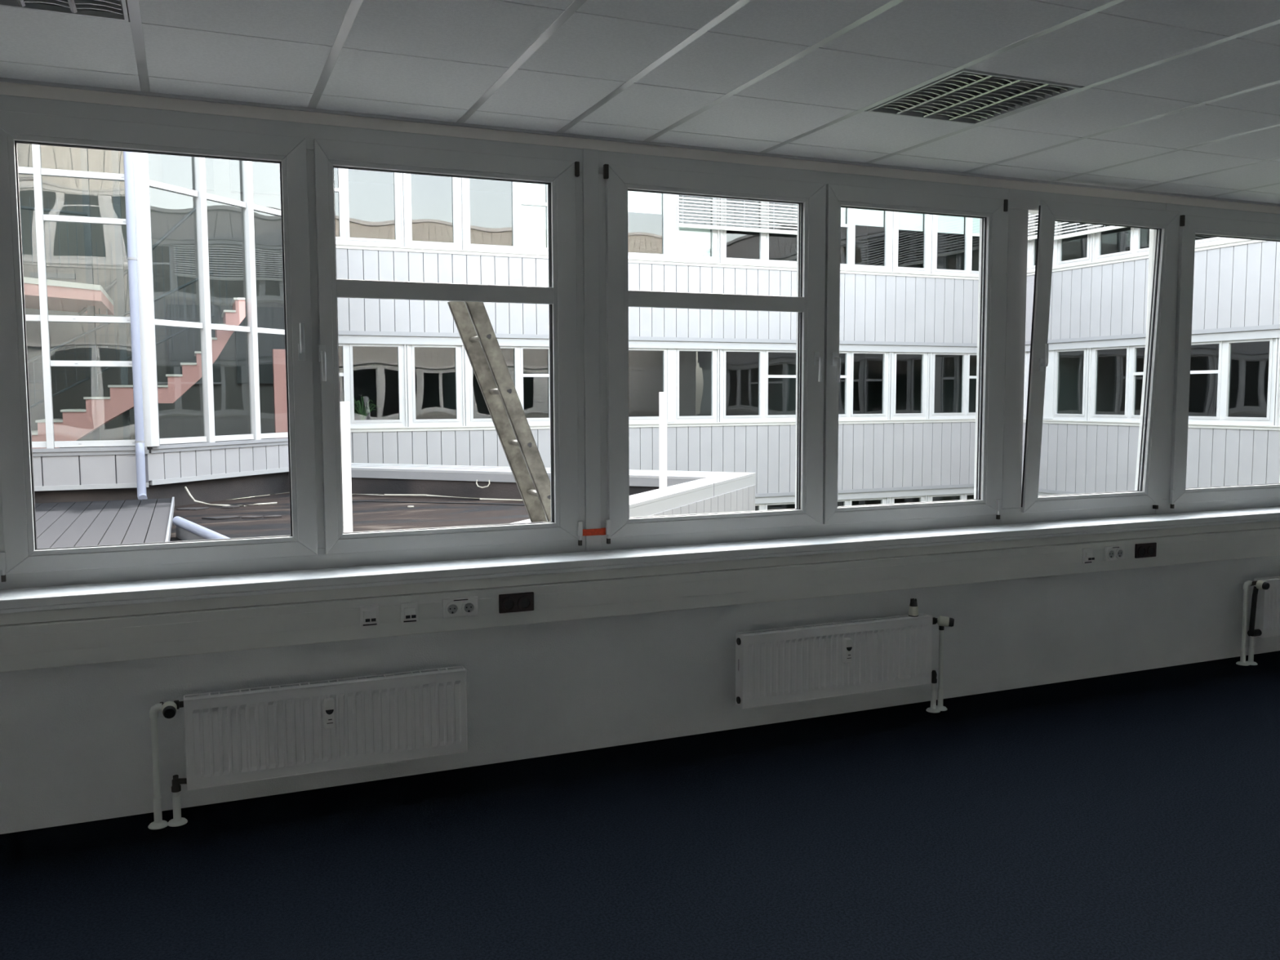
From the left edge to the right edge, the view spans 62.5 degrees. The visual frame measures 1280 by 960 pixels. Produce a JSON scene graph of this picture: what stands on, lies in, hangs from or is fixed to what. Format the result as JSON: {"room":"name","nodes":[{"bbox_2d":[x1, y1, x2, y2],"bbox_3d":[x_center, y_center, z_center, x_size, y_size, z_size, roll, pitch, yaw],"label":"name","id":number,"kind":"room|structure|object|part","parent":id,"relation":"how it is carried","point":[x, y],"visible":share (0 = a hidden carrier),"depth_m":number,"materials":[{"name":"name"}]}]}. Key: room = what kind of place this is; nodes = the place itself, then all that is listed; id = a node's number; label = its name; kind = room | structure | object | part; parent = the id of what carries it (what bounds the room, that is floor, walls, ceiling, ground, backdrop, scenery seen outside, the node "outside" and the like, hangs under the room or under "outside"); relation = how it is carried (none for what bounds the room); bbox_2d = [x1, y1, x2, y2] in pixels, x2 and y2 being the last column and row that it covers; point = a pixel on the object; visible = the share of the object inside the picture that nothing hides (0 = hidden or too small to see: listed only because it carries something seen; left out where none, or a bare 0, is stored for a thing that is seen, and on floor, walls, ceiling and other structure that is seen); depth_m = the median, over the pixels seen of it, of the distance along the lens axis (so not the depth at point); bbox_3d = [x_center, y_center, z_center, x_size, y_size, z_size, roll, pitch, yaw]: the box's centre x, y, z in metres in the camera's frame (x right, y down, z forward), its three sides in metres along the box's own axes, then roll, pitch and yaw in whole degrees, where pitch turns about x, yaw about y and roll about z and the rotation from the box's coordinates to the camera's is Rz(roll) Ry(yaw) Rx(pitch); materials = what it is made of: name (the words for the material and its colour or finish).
{"room":"empty office room","nodes":[
{"label":"empty office room","id":0,"kind":"room"},
{"bbox_2d":[0,650,1279,959],"bbox_3d":[4.320,1.385,3.737,19.800,0.120,5.700,-2,5,-23],"label":"floor","id":1,"kind":"structure","parent":0,"point":[1131,815],"depth_m":3.80,"materials":[{"name":"blue carpet"}]},
{"bbox_2d":[147,666,468,829],"bbox_3d":[-1.323,1.059,4.283,1.239,0.484,0.222,-2,5,-23],"label":"radiator","id":2,"kind":"object","parent":1,"relation":"on","point":[233,738],"visible":1,"depth_m":4.22,"materials":[{"name":"white metal"}]},
{"bbox_3d":[-1.261,0.995,4.311,1.086,0.340,0.012,-2,5,-23],"label":"panel","id":3,"kind":"part","parent":2,"relation":"part of","materials":[{"name":"white metal"}]},
{"bbox_2d":[184,666,465,698],"bbox_3d":[-1.252,0.819,4.275,1.090,0.004,0.060,-2,5,-23],"label":"grille","id":4,"kind":"object","parent":2,"relation":"attached to","point":[339,685],"depth_m":4.26,"materials":[{"name":"white metal"}]},
{"bbox_3d":[-1.239,0.997,4.259,1.092,0.348,0.020,-2,5,-23],"label":"panel","id":5,"kind":"part","parent":2,"relation":"part of","materials":[{"name":"white metal"}]},
{"bbox_2d":[1235,576,1279,666],"bbox_3d":[4.180,0.836,6.622,1.256,0.513,0.218,-2,5,-23],"label":"radiator","id":6,"kind":"object","parent":1,"relation":"on","point":[1264,596],"visible":1,"depth_m":6.38,"materials":[{"name":"white metal"}]},
{"bbox_2d":[1255,576,1279,580],"bbox_3d":[4.258,0.587,6.614,1.092,0.004,0.060,-2,5,-23],"label":"grille","id":7,"kind":"object","parent":6,"relation":"attached to","point":[1273,578],"depth_m":6.44,"materials":[{"name":"white metal"}]},
{"bbox_3d":[4.271,0.763,6.599,1.094,0.345,0.020,-2,5,-23],"label":"panel","id":8,"kind":"part","parent":6,"relation":"part of","materials":[{"name":"white metal"}]},
{"bbox_2d":[0,0,1279,206],"bbox_3d":[4.505,-1.475,3.049,19.600,0.052,7.096,-2,5,-23],"label":"ceiling","id":9,"kind":"structure","parent":0,"point":[1179,98],"depth_m":3.87,"materials":[{"name":"tile"}]},
{"bbox_2d":[0,0,128,21],"bbox_3d":[-1.778,-1.439,2.966,0.585,0.024,0.607,-2,5,-23],"label":"recessed light","id":10,"kind":"object","parent":9,"relation":"in","point":[76,7],"visible":1,"depth_m":3.26,"materials":[{"name":"silver metal"}]},
{"bbox_2d":[866,68,1081,124],"bbox_3d":[1.342,-1.557,4.291,0.578,0.024,0.607,-2,5,-23],"label":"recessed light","id":11,"kind":"object","parent":9,"relation":"in","point":[965,93],"visible":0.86,"depth_m":4.29,"materials":[{"name":"silver metal"}]},
{"bbox_2d":[0,555,1279,834],"bbox_3d":[3.150,0.742,6.436,19.800,0.980,0.260,-2,5,-23],"label":"wall","id":12,"kind":"structure","parent":0,"point":[76,740],"depth_m":4.86,"materials":[{"name":"white paint"}]},
{"bbox_2d":[0,94,585,589],"bbox_3d":[-1.393,-0.536,4.477,2.522,1.910,0.163,-2,5,-23],"label":"window","id":13,"kind":"structure","parent":12,"relation":"in","point":[308,154],"depth_m":4.45,"materials":[{"name":"grey plastic"}]},
{"bbox_3d":[-1.931,-0.533,4.259,1.160,1.750,0.082,-2,5,-23],"label":"sash","id":14,"kind":"part","parent":13,"relation":"part of","materials":[{"name":"grey plastic"}]},
{"bbox_3d":[-1.411,-0.577,4.405,0.028,0.154,0.051,-2,5,-23],"label":"handle","id":15,"kind":"part","parent":13,"relation":"part of","materials":[{"name":"white metal"}]},
{"bbox_3d":[-1.335,-0.493,4.444,0.028,0.154,0.051,-2,5,-23],"label":"handle","id":16,"kind":"part","parent":13,"relation":"part of","materials":[{"name":"white metal"}]},
{"bbox_3d":[-0.838,-0.574,4.723,1.153,1.750,0.082,-2,5,-23],"label":"sash","id":17,"kind":"part","parent":13,"relation":"part of","materials":[{"name":"grey plastic"}]},
{"bbox_2d":[0,520,1279,672],"bbox_3d":[3.211,0.388,6.260,19.400,0.217,0.056,-2,5,-23],"label":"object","id":18,"kind":"object","parent":12,"relation":"attached to","point":[62,637],"visible":0.94,"depth_m":4.74,"materials":[{"name":"white plastic"}]},
{"bbox_2d":[360,604,378,626],"bbox_3d":[-1.119,0.564,4.371,0.076,0.085,0.036,-2,5,-23],"label":"outlet","id":19,"kind":"object","parent":18,"relation":"attached to","point":[369,615],"visible":1,"depth_m":4.37,"materials":[{"name":"white plastic"}]},
{"bbox_2d":[363,610,376,622],"bbox_3d":[-1.117,0.567,4.367,0.052,0.049,0.023,-2,5,-23],"label":"socket","id":20,"kind":"object","parent":19,"relation":"attached to","point":[369,616],"depth_m":4.36,"materials":[{"name":"white plastic"}]},
{"bbox_2d":[400,601,418,622],"bbox_3d":[-0.967,0.559,4.436,0.073,0.085,0.036,-2,5,-23],"label":"outlet","id":21,"kind":"object","parent":18,"relation":"attached to","point":[409,611],"visible":1,"depth_m":4.43,"materials":[{"name":"white plastic"}]},
{"bbox_2d":[404,607,416,619],"bbox_3d":[-0.965,0.561,4.432,0.049,0.049,0.023,-2,5,-23],"label":"socket","id":22,"kind":"object","parent":21,"relation":"attached to","point":[410,613],"depth_m":4.43,"materials":[{"name":"white plastic"}]},
{"bbox_2d":[442,596,478,617],"bbox_3d":[-0.771,0.547,4.529,0.155,0.082,0.018,-2,5,-23],"label":"power socket","id":23,"kind":"object","parent":18,"relation":"attached to","point":[468,606],"visible":1,"depth_m":4.52,"materials":[{"name":"white plastic"}]},
{"bbox_2d":[498,591,533,613],"bbox_3d":[-0.541,0.538,4.627,0.157,0.082,0.018,-2,5,-23],"label":"power socket","id":24,"kind":"object","parent":18,"relation":"attached to","point":[520,602],"visible":1,"depth_m":4.62,"materials":[{"name":"black plastic"}]},
{"bbox_3d":[3.206,0.301,6.263,19.400,0.045,0.034,-2,5,-23],"label":"panel","id":25,"kind":"part","parent":18,"relation":"part of","materials":[{"name":"white plastic"}]},
{"bbox_2d":[1082,547,1094,564],"bbox_3d":[2.521,0.427,5.918,0.070,0.085,0.036,-2,5,-23],"label":"outlet","id":26,"kind":"object","parent":18,"relation":"attached to","point":[1087,553],"visible":1,"depth_m":5.92,"materials":[{"name":"white plastic"}]},
{"bbox_2d":[1084,551,1093,560],"bbox_3d":[2.522,0.430,5.914,0.046,0.049,0.023,-2,5,-23],"label":"socket","id":27,"kind":"object","parent":26,"relation":"attached to","point":[1088,555],"depth_m":5.91,"materials":[{"name":"white plastic"}]},
{"bbox_2d":[1104,545,1124,560],"bbox_3d":[2.704,0.415,6.005,0.143,0.082,0.018,-2,5,-23],"label":"power socket","id":28,"kind":"object","parent":18,"relation":"attached to","point":[1116,552],"visible":1,"depth_m":6.00,"materials":[{"name":"white plastic"}]},
{"bbox_2d":[1134,542,1156,558],"bbox_3d":[2.927,0.407,6.100,0.159,0.082,0.018,-2,5,-23],"label":"power socket","id":29,"kind":"object","parent":18,"relation":"attached to","point":[1147,549],"visible":1,"depth_m":6.09,"materials":[{"name":"black plastic"}]},
{"bbox_2d":[0,506,1279,613],"bbox_3d":[3.169,0.247,6.345,19.400,0.051,0.250,-2,5,-23],"label":"window sill","id":30,"kind":"structure","parent":12,"relation":"attached to","point":[126,593],"depth_m":4.77,"materials":[{"name":"white laminate"}]},
{"bbox_2d":[582,148,1008,551],"bbox_3d":[0.893,-0.623,5.448,2.519,1.910,0.163,-2,5,-23],"label":"window","id":31,"kind":"structure","parent":12,"relation":"in","point":[820,197],"depth_m":5.37,"materials":[{"name":"grey plastic"}]},
{"bbox_2d":[582,528,605,535],"bbox_3d":[-0.222,0.248,5.019,0.125,0.034,0.004,-2,5,-23],"label":"tape","id":32,"kind":"object","parent":31,"relation":"attached to","point":[598,531],"visible":1,"depth_m":5.02,"materials":[{"name":"red plastic"}]},
{"bbox_3d":[0.385,-0.620,5.243,1.197,1.750,0.082,-2,5,-23],"label":"sash","id":33,"kind":"part","parent":31,"relation":"part of","materials":[{"name":"grey plastic"}]},
{"bbox_3d":[0.917,-0.580,5.401,0.028,0.154,0.051,-2,5,-23],"label":"handle","id":34,"kind":"part","parent":31,"relation":"part of","materials":[{"name":"white metal"}]},
{"bbox_3d":[1.017,-0.584,5.444,0.028,0.154,0.051,-2,5,-23],"label":"handle","id":35,"kind":"part","parent":31,"relation":"part of","materials":[{"name":"white metal"}]},
{"bbox_3d":[1.488,-0.662,5.712,1.175,1.750,0.082,-2,5,-23],"label":"sash","id":36,"kind":"part","parent":31,"relation":"part of","materials":[{"name":"grey plastic"}]},
{"bbox_2d":[735,613,954,712],"bbox_3d":[1.022,0.959,5.285,1.234,0.506,0.210,-2,5,-23],"label":"radiator","id":37,"kind":"object","parent":12,"relation":"attached to","point":[783,666],"visible":0.99,"depth_m":5.18,"materials":[{"name":"white metal"}]},
{"bbox_3d":[0.965,0.887,5.255,1.089,0.338,0.012,-2,5,-23],"label":"panel","id":38,"kind":"part","parent":37,"relation":"part of","materials":[{"name":"white metal"}]},
{"bbox_2d":[736,613,929,635],"bbox_3d":[0.974,0.713,5.219,1.093,0.004,0.060,-2,5,-23],"label":"grille","id":39,"kind":"object","parent":37,"relation":"attached to","point":[860,624],"depth_m":5.20,"materials":[{"name":"white metal"}]},
{"bbox_2d":[908,598,918,617],"bbox_3d":[1.398,0.651,5.390,0.052,0.088,0.052,-2,5,-23],"label":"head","id":40,"kind":"object","parent":37,"relation":"on","point":[913,608],"visible":1,"depth_m":5.37},
{"bbox_3d":[1.398,0.669,5.391,0.052,0.052,0.052,-2,5,-23],"label":"knob","id":41,"kind":"part","parent":40,"relation":"part of","materials":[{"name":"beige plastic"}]},
{"bbox_2d":[1000,188,1179,524],"bbox_3d":[2.636,-0.687,6.167,1.255,1.910,0.204,-2,5,-23],"label":"window","id":42,"kind":"structure","parent":12,"relation":"in","point":[1017,506],"depth_m":6.04,"materials":[{"name":"grey plastic"}]},
{"bbox_3d":[2.273,-0.688,5.929,0.028,0.152,0.054,-2,5,-23],"label":"handle","id":43,"kind":"part","parent":42,"relation":"part of","materials":[{"name":"white metal"}]},
{"bbox_2d":[1161,204,1279,514],"bbox_3d":[4.338,-0.753,6.912,2.517,1.910,0.163,-2,5,-23],"label":"window","id":44,"kind":"structure","parent":12,"relation":"in","point":[1194,220],"depth_m":6.49,"materials":[{"name":"grey plastic"}]},
{"bbox_2d":[0,81,1279,213],"bbox_3d":[3.088,-1.966,6.339,19.400,0.609,0.120,-2,5,-23],"label":"wall header","id":45,"kind":"structure","parent":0,"point":[6,88],"depth_m":4.82,"materials":[{"name":"white paint"}]},
{"label":"outside","id":46,"kind":"structure","parent":0,"visible":0},
{"bbox_3d":[-2.531,3.136,31.532,140.000,0.200,130.000,-2,5,-23],"label":"floor","id":47,"kind":"structure","parent":46,"visible":0},
{"bbox_2d":[169,462,755,541],"bbox_3d":[-5.335,2.483,11.283,17.060,4.358,14.918,-2,5,-23],"label":"flat roof","id":48,"kind":"structure","parent":47,"relation":"on","point":[691,492],"depth_m":15.46,"materials":[{"name":"grey"}]},
{"bbox_2d":[35,497,174,548],"bbox_3d":[-7.492,0.759,9.997,5.544,0.215,8.740,-2,5,-23],"label":"deck","id":49,"kind":"object","parent":48,"relation":"on","point":[82,523],"visible":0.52,"depth_m":12.18,"materials":[{"name":"grey wood"}]},
{"bbox_2d":[176,506,208,510],"bbox_3d":[-6.552,0.419,15.430,0.411,0.018,0.286,0,5,5],"label":"scrap","id":50,"kind":"object","parent":48,"relation":"on","point":[189,508],"visible":1,"depth_m":15.41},
{"bbox_2d":[172,515,229,540],"bbox_3d":[-4.003,0.704,10.346,0.108,0.245,4.956,-3,6,-35],"label":"pipe","id":51,"kind":"object","parent":48,"relation":"on","point":[185,530],"visible":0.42,"depth_m":11.62,"materials":[{"name":"grey"}]},
{"bbox_2d":[201,515,239,519],"bbox_3d":[-5.647,0.509,14.233,0.469,0.022,0.212,-3,5,-32],"label":"scrap","id":52,"kind":"object","parent":48,"relation":"on","point":[220,517],"visible":1,"depth_m":14.21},
{"bbox_2d":[184,486,276,506],"bbox_3d":[-6.154,0.239,15.853,1.307,0.306,0.285,-2,5,-16],"label":"cable","id":53,"kind":"object","parent":48,"relation":"on","point":[185,487],"visible":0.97,"depth_m":15.79,"materials":[{"name":"beige plastic"}]},
{"bbox_2d":[222,505,239,508],"bbox_3d":[-6.047,0.400,15.586,0.188,0.026,0.221,2,5,24],"label":"scrap","id":54,"kind":"object","parent":48,"relation":"on","point":[229,506],"visible":1,"depth_m":15.54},
{"bbox_2d":[241,515,262,518],"bbox_3d":[-5.272,0.502,14.311,0.250,0.022,0.157,0,5,5],"label":"scrap","id":55,"kind":"object","parent":48,"relation":"on","point":[242,517],"visible":1,"depth_m":14.26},
{"bbox_2d":[263,515,281,517],"bbox_3d":[-5.000,0.497,14.358,0.137,0.022,0.232,4,6,43],"label":"scrap","id":56,"kind":"object","parent":48,"relation":"on","point":[269,516],"visible":1,"depth_m":14.31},
{"bbox_2d":[340,401,352,532],"bbox_3d":[-2.025,0.041,7.204,0.120,1.148,0.160,2,5,22],"label":"post","id":57,"kind":"object","parent":48,"relation":"on","point":[344,406],"visible":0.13,"depth_m":7.17,"materials":[{"name":"white metal"}]},
{"bbox_2d":[351,493,523,501],"bbox_3d":[-2.712,0.275,16.713,5.595,0.075,0.428,1,5,12],"label":"cable","id":58,"kind":"object","parent":48,"relation":"on","point":[352,494],"visible":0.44,"depth_m":17.00,"materials":[{"name":"beige plastic"}]},
{"bbox_2d":[351,500,524,505],"bbox_3d":[-2.830,0.358,16.001,4.166,0.021,0.202,1,5,12],"label":"cable","id":59,"kind":"object","parent":48,"relation":"on","point":[355,500],"visible":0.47,"depth_m":16.13,"materials":[{"name":"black plastic"}]},
{"bbox_2d":[475,480,489,488],"bbox_3d":[-2.483,0.063,16.664,0.245,0.130,0.063,1,5,18],"label":"clip","id":60,"kind":"object","parent":48,"relation":"hanging from","point":[477,480],"visible":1,"depth_m":16.65,"materials":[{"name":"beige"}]},
{"bbox_2d":[656,391,670,493],"bbox_3d":[0.280,-0.454,12.802,0.120,1.223,0.160,2,5,22],"label":"post","id":61,"kind":"object","parent":48,"relation":"on","point":[662,395],"visible":1,"depth_m":12.77,"materials":[{"name":"white metal"}]},
{"bbox_2d":[447,301,551,522],"bbox_3d":[0.146,2.038,6.072,2.337,6.064,0.369,-2,5,-23],"label":"ladder","id":62,"kind":"object","parent":47,"relation":"on","point":[504,388],"visible":0.23,"depth_m":5.52,"materials":[{"name":"grey metal"}]},
{"bbox_2d":[258,168,979,511],"bbox_3d":[-0.098,-2.533,28.115,19.000,11.730,6.360,-2,5,-23],"label":"office wing","id":63,"kind":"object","parent":47,"relation":"on","point":[909,282],"visible":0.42,"depth_m":26.42},
{"bbox_2d":[353,396,381,420],"bbox_3d":[-5.964,-1.479,22.741,0.769,0.651,0.296,-2,5,-23],"label":"potted plant","id":64,"kind":"object","parent":63,"relation":"on","point":[362,415],"visible":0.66,"depth_m":22.72,"materials":[{"name":"green plant"}]},
{"bbox_2d":[520,182,546,248],"bbox_3d":[-2.410,-6.007,23.692,0.610,1.565,0.007,-2,5,-23],"label":"roller shade","id":65,"kind":"object","parent":63,"relation":"hanging from","point":[533,217],"depth_m":23.70,"materials":[{"name":"white fabric"}]},
{"bbox_2d":[627,191,662,213],"bbox_3d":[0.072,-6.571,24.710,0.950,0.622,0.007,-2,5,-23],"label":"roller shade","id":66,"kind":"object","parent":63,"relation":"hanging from","point":[637,202],"depth_m":24.72,"materials":[{"name":"white fabric"}]},
{"bbox_3d":[1.012,-6.099,25.058,18.700,1.825,0.125,-2,5,-23],"label":"post frame","id":67,"kind":"part","parent":63,"relation":"part of","materials":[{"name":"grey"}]},
{"bbox_3d":[1.027,-2.291,25.363,18.700,1.825,0.125,-2,5,-23],"label":"post frame","id":68,"kind":"part","parent":63,"relation":"part of","materials":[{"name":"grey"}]},
{"bbox_2d":[679,223,710,256],"bbox_3d":[1.289,-5.747,25.295,0.890,0.763,0.007,-2,5,-23],"label":"roller shade","id":69,"kind":"object","parent":63,"relation":"hanging from","point":[692,242],"depth_m":25.30,"materials":[{"name":"white fabric"}]},
{"bbox_2d":[679,195,797,235],"bbox_3d":[2.500,-6.562,25.442,3.430,1.110,0.100,-2,5,-23],"label":"blind","id":70,"kind":"object","parent":63,"relation":"attached to","point":[682,224],"visible":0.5,"depth_m":25.38,"materials":[{"name":"white metal"}]},
{"bbox_3d":[2.502,-6.037,25.485,3.430,0.055,0.060,-2,5,-23],"label":"rail","id":71,"kind":"part","parent":70,"relation":"part of","materials":[{"name":"grey metal"}]},
{"bbox_2d":[840,207,845,224],"bbox_3d":[4.799,-6.769,26.717,0.970,0.582,0.007,-2,5,-23],"label":"roller shade","id":72,"kind":"object","parent":63,"relation":"hanging from","point":[842,210],"depth_m":26.88,"materials":[{"name":"white fabric"}]},
{"bbox_3d":[1.041,1.516,25.668,18.700,1.825,0.125,-2,5,-23],"label":"post frame","id":73,"kind":"part","parent":63,"relation":"part of","materials":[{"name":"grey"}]},
{"bbox_2d":[855,208,884,226],"bbox_3d":[5.880,-6.825,27.175,0.960,0.552,0.007,-2,5,-23],"label":"roller shade","id":74,"kind":"object","parent":63,"relation":"hanging from","point":[864,217],"depth_m":27.19,"materials":[{"name":"white fabric"}]},
{"bbox_2d":[898,212,923,231],"bbox_3d":[7.071,-6.850,27.683,0.870,0.592,0.007,-2,5,-23],"label":"roller shade","id":75,"kind":"object","parent":63,"relation":"hanging from","point":[907,221],"depth_m":27.70,"materials":[{"name":"white fabric"}]},
{"bbox_2d":[937,215,964,234],"bbox_3d":[8.267,-6.896,28.191,0.970,0.592,0.007,-2,5,-23],"label":"roller shade","id":76,"kind":"object","parent":63,"relation":"hanging from","point":[946,224],"depth_m":28.21,"materials":[{"name":"white fabric"}]},
{"bbox_2d":[972,217,979,233],"bbox_3d":[9.141,-6.928,28.562,0.550,0.592,0.007,-2,5,-23],"label":"roller shade","id":77,"kind":"object","parent":63,"relation":"hanging from","point":[975,224],"depth_m":28.54,"materials":[{"name":"white fabric"}]},
{"bbox_2d":[1021,213,1279,495],"bbox_3d":[15.980,-2.091,21.839,6.360,11.730,18.050,-2,5,-23],"label":"office wing","id":78,"kind":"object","parent":47,"relation":"on","point":[1098,314],"visible":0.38,"depth_m":25.21},
{"bbox_2d":[1027,213,1038,240],"bbox_3d":[9.917,-6.768,27.531,0.100,1.090,1.680,-2,5,-23],"label":"blind","id":79,"kind":"object","parent":78,"relation":"attached to","point":[1033,237],"visible":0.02,"depth_m":27.11,"materials":[{"name":"white"}]},
{"bbox_3d":[9.919,-6.252,27.572,0.060,0.055,1.680,-2,5,-23],"label":"rail","id":80,"kind":"part","parent":79,"relation":"part of","materials":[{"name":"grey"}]},
{"bbox_2d":[1053,221,1126,240],"bbox_3d":[11.029,-6.504,24.936,0.100,1.210,3.650,-2,5,-23],"label":"blind","id":81,"kind":"object","parent":78,"relation":"attached to","point":[1112,228],"visible":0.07,"depth_m":25.73,"materials":[{"name":"white"}]},
{"bbox_3d":[13.203,-5.773,20.416,0.125,1.825,17.950,-2,5,-23],"label":"post frame","id":82,"kind":"part","parent":78,"relation":"part of","materials":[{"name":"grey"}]},
{"bbox_3d":[13.217,-1.965,20.721,0.125,1.825,17.950,-2,5,-23],"label":"post frame","id":83,"kind":"part","parent":78,"relation":"part of","materials":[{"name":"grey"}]},
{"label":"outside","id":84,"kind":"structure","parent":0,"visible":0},
{"bbox_2d":[17,142,289,506],"bbox_3d":[-9.517,-4.265,17.056,8.780,9.120,6.403,-2,5,-23],"label":"stair tower","id":85,"kind":"structure","parent":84,"point":[225,437],"depth_m":19.25,"materials":[{"name":"grey metal"}]},
{"bbox_3d":[-9.623,0.162,14.107,5.540,0.065,0.165,-2,5,-23],"label":"trim","id":86,"kind":"part","parent":85,"relation":"part of","materials":[{"name":"grey metal"}]},
{"bbox_2d":[19,196,245,448],"bbox_3d":[-10.081,-2.461,16.947,6.900,4.295,3.020,-2,5,-23],"label":"staircase","id":87,"kind":"structure","parent":85,"relation":"in","point":[75,424],"depth_m":16.58,"materials":[{"name":"pale stone"},{"name":"pink painted plaster"}]},
{"bbox_3d":[-9.973,-2.723,16.235,6.363,3.661,1.628,-2,5,-23],"label":"hand rail","id":88,"kind":"part","parent":87,"relation":"part of","materials":[{"name":"grey metal"}]},
{"bbox_2d":[123,151,147,500],"bbox_3d":[-7.080,-4.097,14.623,0.140,8.844,0.252,-2,5,-23],"label":"downpipe","id":89,"kind":"object","parent":85,"relation":"attached to","point":[140,442],"visible":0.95,"depth_m":14.79,"materials":[{"name":"grey metal"}]},
{"bbox_3d":[-6.374,-0.116,17.203,0.165,0.070,4.102,2,5,22],"label":"trim","id":90,"kind":"part","parent":85,"relation":"part of","materials":[{"name":"grey metal"}]}
]}

